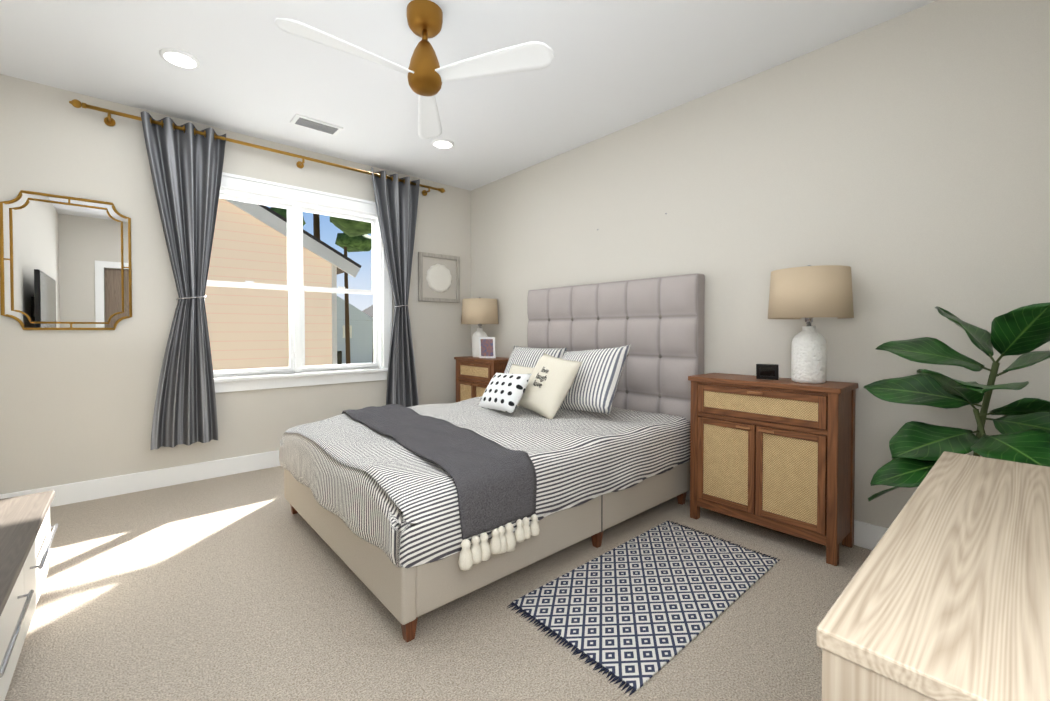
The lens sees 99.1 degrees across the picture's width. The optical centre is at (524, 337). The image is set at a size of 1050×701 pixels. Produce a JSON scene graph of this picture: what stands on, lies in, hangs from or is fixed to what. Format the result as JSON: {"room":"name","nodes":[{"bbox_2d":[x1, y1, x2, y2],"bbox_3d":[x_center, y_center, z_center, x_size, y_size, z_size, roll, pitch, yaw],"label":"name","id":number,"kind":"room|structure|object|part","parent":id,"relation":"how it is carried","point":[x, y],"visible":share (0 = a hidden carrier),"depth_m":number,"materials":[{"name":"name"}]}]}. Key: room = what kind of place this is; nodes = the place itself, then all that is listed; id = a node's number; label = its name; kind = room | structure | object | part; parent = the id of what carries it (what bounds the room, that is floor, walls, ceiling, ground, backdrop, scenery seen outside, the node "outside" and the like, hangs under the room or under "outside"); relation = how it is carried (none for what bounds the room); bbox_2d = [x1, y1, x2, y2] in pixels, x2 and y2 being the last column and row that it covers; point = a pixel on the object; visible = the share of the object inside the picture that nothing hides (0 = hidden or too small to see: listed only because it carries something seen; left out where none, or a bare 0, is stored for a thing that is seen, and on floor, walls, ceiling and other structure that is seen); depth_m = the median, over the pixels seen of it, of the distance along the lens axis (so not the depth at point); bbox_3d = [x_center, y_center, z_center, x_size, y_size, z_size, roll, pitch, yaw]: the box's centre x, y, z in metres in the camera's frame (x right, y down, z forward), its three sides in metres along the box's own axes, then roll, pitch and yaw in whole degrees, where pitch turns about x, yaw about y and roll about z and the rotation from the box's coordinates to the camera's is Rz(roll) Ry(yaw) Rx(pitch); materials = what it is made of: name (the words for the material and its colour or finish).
{"room":"bedroom","nodes":[
{"label":"bedroom","id":0,"kind":"room"},
{"bbox_2d":[0,74,470,493],"bbox_3d":[-2.026,-0.275,3.961,3.630,2.740,0.150,-1,1,-41],"label":"wall","id":1,"kind":"structure","parent":0,"point":[77,405],"depth_m":3.18,"materials":[{"name":"paint"}]},
{"bbox_2d":[0,190,131,329],"bbox_3d":[-3.014,-0.487,2.966,0.611,0.881,0.023,-1,1,-41],"label":"mirror","id":2,"kind":"object","parent":1,"relation":"attached to","point":[65,262],"visible":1,"depth_m":2.95,"materials":[{"name":"clear glass"}]},
{"bbox_2d":[0,450,280,506],"bbox_3d":[-1.971,1.028,3.919,3.570,0.135,0.016,-1,1,-41],"label":"baseboard","id":3,"kind":"structure","parent":1,"relation":"attached to","point":[76,492],"depth_m":3.26,"materials":[{"name":"white"}]},
{"bbox_2d":[69,99,444,195],"bbox_3d":[-1.921,-1.514,3.846,2.800,0.091,0.130,-1,1,-41],"label":"curtain rod","id":4,"kind":"object","parent":1,"relation":"attached to","point":[108,119],"visible":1,"depth_m":3.52,"materials":[{"name":"gold metal"}]},
{"bbox_2d":[140,111,225,449],"bbox_3d":[-2.497,-0.385,3.307,0.500,2.360,0.124,-1,1,-41],"label":"curtain","id":5,"kind":"object","parent":4,"relation":"hanging from","point":[186,168],"visible":0.98,"depth_m":3.30,"materials":[{"name":"grey fabric"}]},
{"bbox_2d":[176,296,206,299],"bbox_3d":[-2.475,-0.290,3.315,0.164,0.035,0.159,0,1,7],"label":"tie","id":6,"kind":"object","parent":5,"relation":"on","point":[206,297],"depth_m":3.27,"materials":[{"name":"silver metal"}]},
{"bbox_2d":[150,117,410,183],"bbox_3d":[-1.896,-1.533,3.816,2.002,0.052,0.051,-1,1,-41],"label":"grommet","id":7,"kind":"object","parent":4,"relation":"hanging from","point":[173,124],"visible":0.71,"depth_m":3.33,"materials":[{"name":"gold metal"}]},
{"bbox_2d":[371,167,419,406],"bbox_3d":[-1.280,-0.412,4.383,0.500,2.340,0.124,-1,1,-41],"label":"curtain","id":8,"kind":"object","parent":4,"relation":"hanging from","point":[396,201],"visible":0.92,"depth_m":4.41,"materials":[{"name":"grey fabric"}]},
{"bbox_2d":[204,172,391,392],"bbox_3d":[-1.992,-0.435,3.958,1.720,1.730,0.195,-1,1,-41],"label":"window","id":9,"kind":"structure","parent":1,"relation":"in","point":[253,186],"depth_m":3.95,"materials":[{"name":"white wood"}]},
{"bbox_3d":[-2.017,-0.435,3.986,1.440,1.500,0.090,-1,1,-41],"label":"window sash","id":10,"kind":"part","parent":9,"relation":"part of","materials":[{"name":"white plastic"}]},
{"bbox_2d":[5,466,871,700],"bbox_3d":[-0.468,1.172,2.220,3.930,0.100,4.855,-1,1,-41],"label":"floor","id":11,"kind":"structure","parent":0,"point":[247,586],"depth_m":1.77,"materials":[{"name":"carpet"}]},
{"bbox_2d":[0,490,57,700],"bbox_3d":[-1.635,0.928,1.154,0.450,0.420,2.070,-1,1,-41],"label":"dresser","id":12,"kind":"object","parent":11,"relation":"on","point":[26,538],"visible":1,"depth_m":1.57,"materials":[{"name":"white wood"}]},
{"bbox_2d":[454,356,508,401],"bbox_3d":[-0.399,0.648,4.585,0.345,0.875,0.684,-1,1,-41],"label":"nightstand","id":13,"kind":"object","parent":11,"relation":"on","point":[474,376],"visible":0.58,"depth_m":4.47,"materials":[{"name":"brown wood"}]},
{"bbox_2d":[461,297,498,356],"bbox_3d":[-0.474,-0.108,4.707,0.392,0.633,0.392,-1,1,-41],"label":"lamp","id":14,"kind":"object","parent":13,"relation":"on","point":[479,311],"visible":0.79,"depth_m":4.56,"materials":[{"name":"beige fabric"}]},
{"bbox_3d":[-0.474,-0.267,4.705,0.392,0.260,0.392,-1,1,-41],"label":"lamp shade","id":15,"kind":"part","parent":14,"relation":"part of","materials":[{"name":"beige fabric"}]},
{"bbox_2d":[479,337,495,357],"bbox_3d":[-0.371,0.105,4.435,0.160,0.212,0.102,0,1,7],"label":"photo","id":16,"kind":"object","parent":13,"relation":"on","point":[486,347],"visible":0.98,"depth_m":4.41,"materials":[{"name":"white"}]},
{"bbox_2d":[279,273,704,641],"bbox_3d":[-0.166,0.344,2.906,2.240,1.535,1.784,-1,1,-41],"label":"bed","id":17,"kind":"object","parent":11,"relation":"on","point":[570,426],"visible":1,"depth_m":2.38,"materials":[{"name":"fabric"}]},
{"bbox_2d":[342,404,536,539],"bbox_3d":[-0.613,0.634,2.534,0.560,0.285,1.752,-1,1,-41],"label":"throw","id":18,"kind":"object","parent":17,"relation":"on","point":[490,476],"depth_m":1.96,"materials":[{"name":"grey fabric"}]},
{"bbox_2d":[279,396,689,567],"bbox_3d":[-0.229,0.672,2.881,2.105,0.328,1.747,-1,1,-41],"label":"duvet","id":19,"kind":"object","parent":17,"relation":"on","point":[413,497],"depth_m":2.15,"materials":[{"name":"white fabric"}]},
{"bbox_3d":[-0.195,0.944,2.915,2.104,0.335,1.641,-1,1,-41],"label":"frame","id":20,"kind":"part","parent":17,"relation":"part of","materials":[{"name":"fabric"}]},
{"bbox_2d":[517,353,581,418],"bbox_3d":[0.155,0.328,3.095,0.140,0.440,0.460,36,-13,-30],"label":"pillow","id":21,"kind":"object","parent":17,"relation":"on","point":[551,379],"depth_m":2.99,"materials":[{"name":"beige fabric"}]},
{"bbox_3d":[0.603,0.333,3.611,0.154,1.535,1.680,-1,1,-41],"label":"headboard","id":22,"kind":"part","parent":17,"relation":"part of","materials":[{"name":"fabric"}]},
{"bbox_2d":[507,520,779,694],"bbox_3d":[0.605,1.120,2.063,1.300,0.009,0.620,-1,1,-41],"label":"rug","id":23,"kind":"object","parent":11,"relation":"on","point":[637,612],"visible":1,"depth_m":1.92,"materials":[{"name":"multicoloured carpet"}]},
{"bbox_2d":[688,373,857,565],"bbox_3d":[1.384,0.679,2.568,0.345,0.875,0.789,-1,1,-41],"label":"nightstand","id":24,"kind":"object","parent":11,"relation":"on","point":[778,455],"visible":0.98,"depth_m":2.39,"materials":[{"name":"brown wood"}]},
{"bbox_2d":[756,364,778,379],"bbox_3d":[1.370,0.196,2.527,0.110,0.089,0.057,1,1,34],"label":"clock","id":25,"kind":"object","parent":24,"relation":"on","point":[768,371],"visible":1,"depth_m":2.51,"materials":[{"name":"black plastic"}]},
{"bbox_2d":[768,265,853,383],"bbox_3d":[1.535,-0.073,2.420,0.392,0.633,0.392,-1,1,-41],"label":"lamp","id":26,"kind":"object","parent":24,"relation":"on","point":[808,293],"visible":1,"depth_m":2.31,"materials":[{"name":"beige fabric"}]},
{"bbox_3d":[1.535,-0.232,2.417,0.392,0.260,0.392,-1,1,-41],"label":"lamp shade","id":27,"kind":"part","parent":26,"relation":"part of","materials":[{"name":"beige fabric"}]},
{"bbox_2d":[816,451,1049,700],"bbox_3d":[0.945,0.744,0.758,1.180,0.800,0.479,-1,1,-41],"label":"dresser","id":28,"kind":"object","parent":11,"relation":"on","point":[944,595],"visible":1,"depth_m":0.59,"materials":[{"name":"beige wood"}]},
{"bbox_2d":[864,302,1049,500],"bbox_3d":[1.728,0.496,1.726,0.862,1.266,0.762,-1,1,-41],"label":"plant","id":29,"kind":"object","parent":11,"relation":"on","point":[918,449],"visible":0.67,"depth_m":1.71,"materials":[{"name":"green plant"}]},
{"bbox_3d":[1.762,0.455,1.726,0.271,0.792,0.140,-1,1,-41],"label":"stem","id":30,"kind":"part","parent":29,"relation":"part of","materials":[{"name":"green plant"}]},
{"bbox_2d":[0,0,936,190],"bbox_3d":[-0.468,-1.668,2.177,3.930,0.100,4.855,-1,1,-41],"label":"ceiling","id":31,"kind":"structure","parent":0,"point":[615,66],"depth_m":2.65,"materials":[{"name":"paint"}]},
{"bbox_2d":[159,48,199,68],"bbox_3d":[-2.009,-1.619,2.607,0.190,0.012,0.190,-1,1,-41],"label":"recessed light","id":32,"kind":"object","parent":31,"relation":"in","point":[179,58],"visible":1,"depth_m":2.60,"materials":[{"name":"white"}]},
{"bbox_2d":[290,114,342,135],"bbox_3d":[-1.603,-1.629,3.446,0.340,0.016,0.170,-1,1,-41],"label":"ceiling vent","id":33,"kind":"object","parent":31,"relation":"in","point":[314,124],"visible":0.98,"depth_m":3.43,"materials":[{"name":"white metal"}]},
{"bbox_2d":[274,0,554,138],"bbox_3d":[-0.596,-1.417,2.131,1.055,0.400,1.177,-1,1,-41],"label":"fan","id":34,"kind":"object","parent":31,"relation":"hanging from","point":[428,75],"visible":1,"depth_m":2.15,"materials":[{"name":"white plastic"}]},
{"bbox_3d":[-0.769,-1.277,1.994,0.612,0.050,0.150,-1,1,-41],"label":"blade","id":35,"kind":"part","parent":34,"relation":"part of","materials":[{"name":"white plastic"}]},
{"bbox_3d":[-0.554,-1.286,2.591,0.385,0.050,0.546,-1,1,-41],"label":"blade","id":36,"kind":"part","parent":34,"relation":"part of","materials":[{"name":"white plastic"}]},
{"bbox_3d":[-0.157,-1.279,2.113,0.352,0.050,0.565,-1,1,-41],"label":"blade","id":37,"kind":"part","parent":34,"relation":"part of","materials":[{"name":"white plastic"}]},
{"bbox_2d":[432,139,453,148],"bbox_3d":[-0.696,-1.637,3.794,0.190,0.012,0.190,-1,1,-41],"label":"recessed light","id":38,"kind":"object","parent":31,"relation":"in","point":[443,143],"visible":1,"depth_m":3.79,"materials":[{"name":"white"}]},
{"bbox_2d":[471,0,1049,527],"bbox_3d":[0.948,-0.267,3.450,0.150,2.740,4.855,-1,1,-41],"label":"wall","id":39,"kind":"structure","parent":0,"point":[901,166],"depth_m":2.41,"materials":[{"name":"paint"}]},
{"bbox_2d":[854,520,887,549],"bbox_3d":[0.886,1.036,3.415,0.016,0.135,4.555,-1,1,-41],"label":"baseboard","id":40,"kind":"structure","parent":39,"relation":"attached to","point":[868,536],"depth_m":2.36,"materials":[{"name":"white"}]},
{"label":"outside","id":41,"kind":"structure","parent":0,"visible":0},
{"bbox_2d":[267,206,372,310],"bbox_3d":[-57.920,-43.650,94.909,280.000,93.300,0.001,-1,1,-41],"label":"sky","id":42,"kind":"structure","parent":41,"point":[362,279],"depth_m":109.25,"materials":[{"name":"blue"}]},
{"bbox_3d":[-34.046,3.738,53.519,100.000,0.200,114.725,-1,1,-41],"label":"ground","id":43,"kind":"structure","parent":41,"visible":0},
{"bbox_2d":[205,198,360,370],"bbox_3d":[-10.477,0.004,8.975,10.941,8.628,9.200,-1,1,-41],"label":"house","id":44,"kind":"structure","parent":43,"relation":"on","point":[248,328],"depth_m":8.10,"materials":[{"name":"beige wood"}]},
{"bbox_2d":[270,207,373,363],"bbox_3d":[-9.488,-6.328,27.692,19.262,21.999,29.282,-1,1,-41],"label":"trees","id":45,"kind":"object","parent":43,"relation":"on","point":[354,236],"visible":0.02,"depth_m":38.26,"materials":[{"name":"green plant"}]},
{"bbox_2d":[337,296,372,363],"bbox_3d":[-22.981,-0.412,51.507,8.600,8.160,8.300,-1,1,-41],"label":"house","id":46,"kind":"structure","parent":43,"relation":"on","point":[361,334],"depth_m":49.69,"materials":[{"name":"grey"}]}
]}

